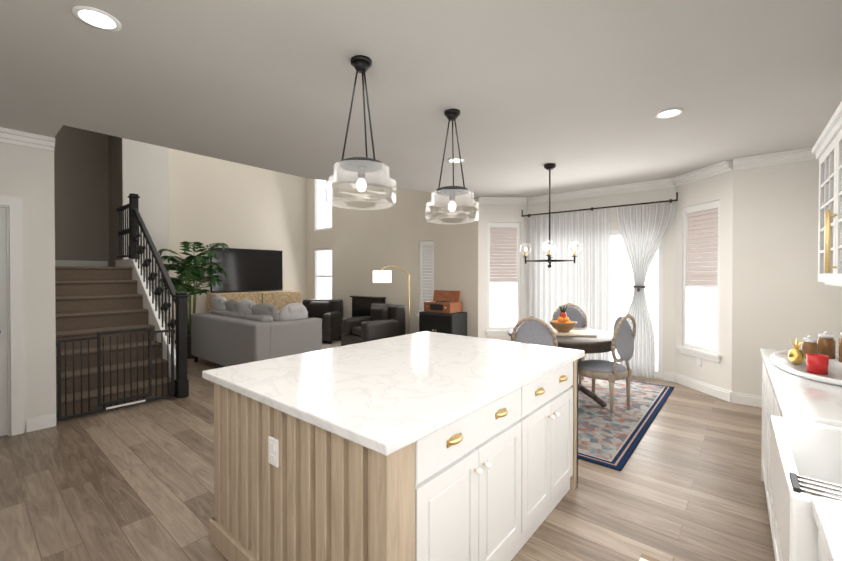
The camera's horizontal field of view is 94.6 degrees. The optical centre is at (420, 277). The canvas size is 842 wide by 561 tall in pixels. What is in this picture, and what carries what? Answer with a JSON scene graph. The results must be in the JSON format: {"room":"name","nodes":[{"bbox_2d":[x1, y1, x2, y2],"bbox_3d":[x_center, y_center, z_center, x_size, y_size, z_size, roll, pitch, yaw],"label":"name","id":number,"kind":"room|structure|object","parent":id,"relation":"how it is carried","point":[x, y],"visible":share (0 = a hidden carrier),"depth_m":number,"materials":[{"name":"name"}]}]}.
{"room":"kitchen","nodes":[
{"label":"kitchen","id":0,"kind":"room"},
{"bbox_2d":[0,142,55,431],"bbox_3d":[-3.982,0.062,3.135,0.100,2.700,1.500,0,1,40],"label":"wall","id":1,"kind":"structure","parent":0,"point":[27,174],"depth_m":3.58,"materials":[{"name":"paint"}]},
{"bbox_2d":[0,195,23,435],"bbox_3d":[-3.922,0.349,3.178,0.135,2.125,0.930,0,1,40],"label":"door","id":2,"kind":"structure","parent":1,"relation":"in","point":[12,377],"depth_m":3.45,"materials":[{"name":"white wood"}]},
{"bbox_2d":[0,127,54,151],"bbox_3d":[-3.902,-1.232,3.062,0.099,0.109,1.488,0,1,40],"label":"crown molding","id":3,"kind":"structure","parent":1,"relation":"attached to","point":[24,139],"depth_m":3.48,"materials":[{"name":"white wood"}]},
{"bbox_2d":[26,413,55,431],"bbox_3d":[-3.519,1.348,3.605,0.017,0.120,0.198,0,1,40],"label":"baseboard","id":4,"kind":"structure","parent":1,"relation":"attached to","point":[40,422],"depth_m":3.60,"materials":[{"name":"white wood"}]},
{"bbox_2d":[56,327,175,420],"bbox_3d":[-3.173,0.965,4.111,0.049,0.824,1.011,0,1,40],"label":"baby gate","id":5,"kind":"object","parent":1,"relation":"attached to","point":[111,401],"visible":1,"depth_m":4.07,"materials":[{"name":"black metal"}]},
{"bbox_2d":[54,125,108,266],"bbox_3d":[-6.005,-1.318,6.484,0.100,5.400,1.250,0,1,40],"label":"wall","id":6,"kind":"structure","parent":0,"point":[81,178],"depth_m":6.64,"materials":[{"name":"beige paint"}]},
{"bbox_2d":[55,260,107,266],"bbox_3d":[-5.932,-0.223,6.488,0.017,0.120,1.115,0,1,40],"label":"baseboard","id":7,"kind":"structure","parent":6,"relation":"attached to","point":[80,263],"depth_m":6.63,"materials":[{"name":"white wood"}]},
{"bbox_2d":[108,135,122,266],"bbox_3d":[-5.221,-1.320,6.655,0.880,5.400,0.020,0,1,40],"label":"wall","id":8,"kind":"structure","parent":0,"point":[116,159],"depth_m":6.67,"materials":[{"name":"beige paint"}]},
{"bbox_2d":[112,138,168,332],"bbox_3d":[-4.912,-1.321,6.814,0.650,5.400,0.660,0,1,40],"label":"wall","id":9,"kind":"structure","parent":0,"point":[145,172],"depth_m":6.65,"materials":[{"name":"paint"}]},
{"bbox_2d":[168,148,306,342],"bbox_3d":[-3.896,-1.336,8.454,0.100,5.400,3.160,0,1,40],"label":"wall","id":10,"kind":"structure","parent":0,"point":[228,203],"depth_m":8.29,"materials":[{"name":"paint"}]},
{"bbox_2d":[210,247,282,292],"bbox_3d":[-3.760,-0.154,8.494,0.056,0.925,1.580,0,1,40],"label":"tv","id":11,"kind":"object","parent":10,"relation":"attached to","point":[246,270],"visible":0.9,"depth_m":8.47,"materials":[{"name":"black"}]},
{"bbox_2d":[0,337,774,560],"bbox_3d":[-1.350,1.429,4.588,9.800,0.060,7.390,0,1,40],"label":"floor","id":12,"kind":"structure","parent":0,"point":[136,483],"depth_m":2.57,"materials":[{"name":"brown wood"}]},
{"bbox_2d":[55,259,175,420],"bbox_3d":[-4.552,0.562,5.334,3.615,1.660,1.120,0,1,40],"label":"carpeted stairs","id":13,"kind":"structure","parent":12,"relation":"on","point":[91,301],"depth_m":4.75,"materials":[{"name":"beige carpet"}]},
{"bbox_2d":[116,193,188,398],"bbox_3d":[-3.832,0.082,5.404,2.812,2.616,0.125,0,1,40],"label":"stair railing","id":14,"kind":"object","parent":13,"relation":"on","point":[135,249],"visible":1,"depth_m":5.04,"materials":[{"name":"black wood"}]},
{"bbox_2d":[158,241,229,358],"bbox_3d":[-3.873,0.394,6.660,1.036,1.973,1.084,0,1,40],"label":"potted palm plant","id":15,"kind":"object","parent":12,"relation":"on","point":[194,271],"visible":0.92,"depth_m":6.56,"materials":[{"name":"green plant"}]},
{"bbox_2d":[207,291,300,312],"bbox_3d":[-3.548,0.845,8.423,0.452,1.035,1.870,0,1,40],"label":"tv console","id":16,"kind":"object","parent":12,"relation":"on","point":[279,300],"visible":0.31,"depth_m":8.36,"materials":[{"name":"brown wood"}]},
{"bbox_2d":[191,296,321,367],"bbox_3d":[-2.616,0.844,6.069,2.150,1.083,1.040,0,1,40],"label":"sofa","id":17,"kind":"object","parent":12,"relation":"on","point":[226,333],"visible":0.98,"depth_m":5.54,"materials":[{"name":"grey fabric"}]},
{"bbox_2d":[322,340,340,349],"bbox_3d":[-2.095,1.370,7.046,2.800,0.011,2.300,0,1,40],"label":"living room rug","id":18,"kind":"object","parent":12,"relation":"on","point":[326,345],"depth_m":7.85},
{"bbox_2d":[302,299,342,343],"bbox_3d":[-2.206,0.924,8.310,0.880,0.857,0.860,0,1,5],"label":"armchair","id":19,"kind":"object","parent":18,"relation":"on","point":[329,312],"visible":0.58,"depth_m":8.38,"materials":[{"name":"black leather"}]},
{"bbox_2d":[341,303,405,345],"bbox_3d":[-0.872,0.935,7.099,0.860,0.857,0.880,0,1,-40],"label":"armchair","id":20,"kind":"object","parent":18,"relation":"on","point":[383,320],"visible":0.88,"depth_m":6.95,"materials":[{"name":"black leather"}]},
{"bbox_2d":[350,295,385,316],"bbox_3d":[-1.118,0.882,8.098,1.000,0.970,0.160,0,1,40],"label":"fireplace","id":21,"kind":"object","parent":12,"relation":"on","point":[361,305],"visible":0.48,"depth_m":8.10,"materials":[{"name":"black"}]},
{"bbox_2d":[373,265,409,333],"bbox_3d":[-0.483,0.583,6.907,0.820,1.590,0.450,0,1,40],"label":"arc floor lamp","id":22,"kind":"object","parent":12,"relation":"on","point":[382,276],"visible":0.85,"depth_m":6.86,"materials":[{"name":"gold metal"}]},
{"bbox_2d":[209,355,584,560],"bbox_3d":[-0.023,0.979,2.353,1.371,0.879,1.841,0,1,40],"label":"kitchen island","id":23,"kind":"object","parent":12,"relation":"on","point":[427,446],"depth_m":1.67,"materials":[{"name":"white wood"}]},
{"bbox_2d":[202,331,584,458],"bbox_3d":[-0.031,0.519,2.360,1.395,0.040,1.896,0,1,40],"label":"island countertop","id":24,"kind":"structure","parent":23,"relation":"on","point":[378,396],"depth_m":1.89,"materials":[{"name":"white stone"}]},
{"bbox_2d":[419,311,466,335],"bbox_3d":[0.364,0.986,6.628,0.700,0.790,0.470,0,1,40],"label":"base cabinet","id":25,"kind":"object","parent":12,"relation":"on","point":[452,323],"visible":0.58,"depth_m":6.43,"materials":[{"name":"black wood"}]},
{"bbox_2d":[424,290,461,313],"bbox_3d":[0.371,0.410,6.632,0.560,0.360,0.372,0,1,40],"label":"record player","id":26,"kind":"object","parent":25,"relation":"on","point":[445,301],"visible":1,"depth_m":6.56},
{"bbox_2d":[578,374,673,470],"bbox_3d":[1.625,1.393,4.455,1.830,0.011,2.710,0,1,40],"label":"dining rug","id":27,"kind":"object","parent":12,"relation":"on","point":[605,439],"visible":0.42,"depth_m":3.81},
{"bbox_2d":[512,316,557,346],"bbox_3d":[1.225,0.878,3.903,0.500,1.026,0.543,0,1,40],"label":"dining chair","id":28,"kind":"object","parent":27,"relation":"on","point":[533,330],"visible":0.33,"depth_m":3.72,"materials":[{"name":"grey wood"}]},
{"bbox_2d":[508,326,615,406],"bbox_3d":[1.610,1.013,4.457,1.200,0.747,1.200,0,1,40],"label":"round dining table","id":29,"kind":"object","parent":27,"relation":"on","point":[601,342],"visible":0.27,"depth_m":4.02,"materials":[{"name":"brown wood"}]},
{"bbox_2d":[552,329,596,336],"bbox_3d":[1.702,0.628,4.377,0.460,0.022,0.340,0,1,15],"label":"serving board","id":30,"kind":"object","parent":29,"relation":"on","point":[582,333],"visible":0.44,"depth_m":4.27,"materials":[{"name":"beige wood"}]},
{"bbox_2d":[549,305,576,332],"bbox_3d":[1.602,0.465,4.381,0.300,0.300,0.300,0,1,40],"label":"fruit bowl","id":31,"kind":"object","parent":30,"relation":"on","point":[562,323],"visible":1,"depth_m":4.33,"materials":[{"name":"brown wood"}]},
{"bbox_2d":[552,303,587,384],"bbox_3d":[1.932,0.867,5.160,0.527,1.026,0.553,0,1,40],"label":"dining chair","id":32,"kind":"object","parent":27,"relation":"on","point":[573,313],"visible":0.33,"depth_m":5.26,"materials":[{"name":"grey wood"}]},
{"bbox_2d":[578,314,635,416],"bbox_3d":[1.937,0.876,4.122,0.562,1.026,0.540,0,1,40],"label":"dining chair","id":33,"kind":"object","parent":27,"relation":"on","point":[623,339],"visible":0.94,"depth_m":3.94,"materials":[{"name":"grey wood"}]},
{"bbox_2d":[639,553,659,560],"bbox_3d":[1.024,1.420,1.506,0.460,0.010,0.880,0,1,40],"label":"kitchen mat","id":34,"kind":"object","parent":12,"relation":"on","point":[643,557],"visible":1,"depth_m":1.95,"materials":[{"name":"beige fabric"}]},
{"bbox_2d":[760,348,841,560],"bbox_3d":[1.535,0.788,1.197,0.680,1.282,3.451,0,1,40],"label":"kitchen counter","id":35,"kind":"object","parent":12,"relation":"on","point":[801,426],"depth_m":1.37,"materials":[{"name":"white"}]},
{"bbox_2d":[770,350,841,385],"bbox_3d":[2.236,0.485,2.107,0.509,0.030,0.922,0,1,40],"label":"marble tray","id":36,"kind":"object","parent":35,"relation":"on","point":[781,360],"visible":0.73,"depth_m":2.05,"materials":[{"name":"white stone"}]},
{"bbox_2d":[788,337,804,364],"bbox_3d":[2.081,0.407,2.154,0.070,0.156,0.070,0,1,40],"label":"ornament","id":37,"kind":"object","parent":36,"relation":"on","point":[796,355],"visible":1,"depth_m":2.14,"materials":[{"name":"gold metal"}]},
{"bbox_2d":[801,335,817,358],"bbox_3d":[2.307,0.414,2.306,0.070,0.138,0.070,0,1,40],"label":"canister","id":38,"kind":"object","parent":36,"relation":"on","point":[809,344],"visible":0.83,"depth_m":2.29,"materials":[{"name":"brown"}]},
{"bbox_2d":[806,353,828,374],"bbox_3d":[2.024,0.441,1.987,0.084,0.090,0.112,0,1,40],"label":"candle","id":39,"kind":"object","parent":36,"relation":"on","point":[817,363],"visible":1,"depth_m":1.95,"materials":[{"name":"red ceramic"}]},
{"bbox_2d":[817,331,835,358],"bbox_3d":[2.432,0.403,2.333,0.080,0.158,0.080,0,1,40],"label":"canister","id":40,"kind":"object","parent":36,"relation":"on","point":[826,342],"visible":0.9,"depth_m":2.31,"materials":[{"name":"brown"}]},
{"bbox_2d":[839,332,841,361],"bbox_3d":[2.431,0.390,2.205,0.084,0.188,0.084,0,1,40],"label":"canister","id":41,"kind":"object","parent":36,"relation":"on","point":[840,349],"visible":1,"depth_m":2.21,"materials":[{"name":"brown"}]},
{"bbox_2d":[789,472,841,501],"bbox_3d":[1.125,0.504,0.787,0.546,0.010,0.102,0,1,40],"label":"drying rack","id":42,"kind":"object","parent":35,"relation":"on","point":[796,484],"visible":1,"depth_m":0.93,"materials":[{"name":"silver metal"}]},
{"bbox_2d":[306,178,477,336],"bbox_3d":[-0.952,-1.333,8.112,5.050,5.400,0.100,0,1,40],"label":"wall","id":43,"kind":"structure","parent":0,"point":[363,242],"depth_m":7.66,"materials":[{"name":"paint"}]},
{"bbox_2d":[314,248,332,298],"bbox_3d":[-2.307,0.024,9.225,0.800,1.407,0.135,0,1,40],"label":"living room window","id":44,"kind":"structure","parent":43,"relation":"in","point":[323,273],"depth_m":9.31,"materials":[{"name":"white glass"}]},
{"bbox_2d":[314,179,332,230],"bbox_3d":[-2.288,-1.853,9.230,0.734,1.474,0.078,0,1,40],"label":"living room window","id":45,"kind":"structure","parent":43,"relation":"in","point":[323,214],"depth_m":9.31,"materials":[{"name":"white glass"}]},
{"bbox_2d":[416,240,433,318],"bbox_3d":[0.115,0.057,7.194,0.420,1.457,0.135,0,1,40],"label":"living room window","id":46,"kind":"structure","parent":43,"relation":"in","point":[426,270],"depth_m":7.21,"materials":[{"name":"white"}]},
{"bbox_2d":[0,0,841,197],"bbox_3d":[0.051,-1.430,3.354,6.000,0.280,7.240,0,1,40],"label":"ceiling","id":47,"kind":"structure","parent":0,"point":[580,94],"depth_m":2.56,"materials":[{"name":"paint"}]},
{"bbox_2d":[72,6,121,31],"bbox_3d":[-1.598,-1.274,1.919,0.189,0.005,0.189,0,1,34],"label":"recessed light","id":48,"kind":"object","parent":47,"relation":"in","point":[96,18],"depth_m":1.91,"materials":[{"name":"white plastic"}]},
{"bbox_2d":[325,55,396,209],"bbox_3d":[-0.353,-0.855,2.302,0.418,0.849,0.418,0,1,40],"label":"pendant light","id":49,"kind":"object","parent":47,"relation":"hanging from","point":[362,64],"visible":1,"depth_m":2.27,"materials":[{"name":"clear glass"}]},
{"bbox_2d":[425,109,478,223],"bbox_3d":[0.243,-0.862,3.029,0.418,0.849,0.418,0,1,40],"label":"pendant light","id":50,"kind":"object","parent":47,"relation":"hanging from","point":[453,191],"visible":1,"depth_m":3.00,"materials":[{"name":"clear glass"}]},
{"bbox_2d":[447,158,463,162],"bbox_3d":[0.386,-1.295,4.315,0.189,0.005,0.189,0,1,1],"label":"recessed light","id":51,"kind":"object","parent":47,"relation":"in","point":[456,160],"depth_m":4.31,"materials":[{"name":"white"}]},
{"bbox_2d":[520,163,580,267],"bbox_3d":[1.491,-0.704,4.502,0.514,1.191,0.514,0,1,-25],"label":"chandelier","id":52,"kind":"object","parent":47,"relation":"hanging from","point":[550,166],"visible":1,"depth_m":4.49,"materials":[{"name":"black metal"}]},
{"bbox_2d":[655,108,683,118],"bbox_3d":[1.945,-1.284,3.046,0.189,0.005,0.189,0,1,34],"label":"recessed light","id":53,"kind":"object","parent":47,"relation":"in","point":[668,113],"depth_m":3.05,"materials":[{"name":"white"}]},
{"bbox_2d":[478,204,526,340],"bbox_3d":[1.361,0.031,6.539,0.828,2.700,0.100,0,1,-4],"label":"wall","id":54,"kind":"structure","parent":0,"point":[501,213],"depth_m":6.47,"materials":[{"name":"paint"}]},
{"bbox_2d":[486,222,519,335],"bbox_3d":[1.386,0.028,6.513,0.620,1.887,0.135,0,1,-4],"label":"bay window","id":55,"kind":"structure","parent":54,"relation":"in","point":[503,304],"depth_m":6.52,"materials":[{"name":"white glass"}]},
{"bbox_2d":[527,187,675,379],"bbox_3d":[2.613,0.037,5.878,2.100,2.700,0.100,0,1,40],"label":"wall","id":56,"kind":"structure","parent":0,"point":[669,293],"depth_m":5.25,"materials":[{"name":"paint"}]},
{"bbox_2d":[521,192,677,216],"bbox_3d":[2.537,-1.046,5.793,2.186,0.138,0.110,0,1,40],"label":"curtain rod","id":57,"kind":"object","parent":56,"relation":"attached to","point":[592,208],"visible":0.98,"depth_m":5.60,"materials":[{"name":"black metal"}]},
{"bbox_2d":[525,209,610,360],"bbox_3d":[2.218,0.189,6.015,1.320,2.345,0.056,0,1,40],"label":"sheer curtain","id":58,"kind":"object","parent":57,"relation":"hanging from","point":[583,282],"visible":0.58,"depth_m":5.92,"materials":[{"name":"white fabric"}]},
{"bbox_2d":[616,203,676,378],"bbox_3d":[3.050,0.195,5.304,0.730,2.345,0.116,0,1,40],"label":"sheer curtain","id":59,"kind":"object","parent":57,"relation":"hanging from","point":[643,229],"visible":0.81,"depth_m":5.33,"materials":[{"name":"grey fabric"}]},
{"bbox_2d":[610,230,663,377],"bbox_3d":[2.616,0.337,5.885,1.812,2.050,0.070,0,1,40],"label":"door","id":60,"kind":"structure","parent":56,"relation":"in","point":[622,284],"depth_m":5.57,"materials":[{"name":"white glass"}]},
{"bbox_2d":[675,171,732,393],"bbox_3d":[3.482,0.047,4.760,0.100,2.700,0.828,0,1,-6],"label":"wall","id":61,"kind":"structure","parent":0,"point":[707,190],"depth_m":4.54,"materials":[{"name":"paint"}]},
{"bbox_2d":[677,200,720,362],"bbox_3d":[3.452,0.043,4.782,0.135,1.887,0.620,0,1,-6],"label":"bay window","id":62,"kind":"structure","parent":61,"relation":"in","point":[701,271],"depth_m":4.80,"materials":[{"name":"white glass"}]},
{"bbox_2d":[696,357,701,366],"bbox_3d":[3.424,1.037,4.788,0.008,0.118,0.075,0,1,-6],"label":"outlet plates","id":63,"kind":"object","parent":61,"relation":"attached to","point":[698,361],"visible":0.81,"depth_m":4.78,"materials":[{"name":"white plastic"}]},
{"bbox_2d":[732,159,841,395],"bbox_3d":[3.894,0.053,4.060,1.000,2.700,0.100,0,1,40],"label":"wall","id":64,"kind":"structure","parent":0,"point":[782,296],"depth_m":4.11,"materials":[{"name":"paint"}]},
{"bbox_2d":[478,147,815,204],"bbox_3d":[2.707,-1.252,5.285,4.189,0.109,0.669,0,1,40],"label":"crown molding","id":65,"kind":"structure","parent":64,"relation":"attached to","point":[782,157],"depth_m":5.09,"materials":[{"name":"white wood"}]},
{"bbox_2d":[664,371,761,407],"bbox_3d":[3.717,1.339,4.514,1.620,0.120,0.587,0,1,40],"label":"baseboard","id":66,"kind":"structure","parent":64,"relation":"attached to","point":[734,397],"depth_m":4.54,"materials":[{"name":"white wood"}]},
{"bbox_3d":[2.128,0.079,1.254,0.100,2.700,6.470,0,1,40],"label":"wall","id":67,"kind":"structure","parent":0,"visible":0},
{"bbox_2d":[816,105,841,286],"bbox_3d":[2.365,-0.385,1.956,0.395,0.845,1.185,0,1,40],"label":"upper cabinet","id":68,"kind":"object","parent":67,"relation":"attached to","point":[827,149],"depth_m":2.16,"materials":[{"name":"white wood"}]}
]}

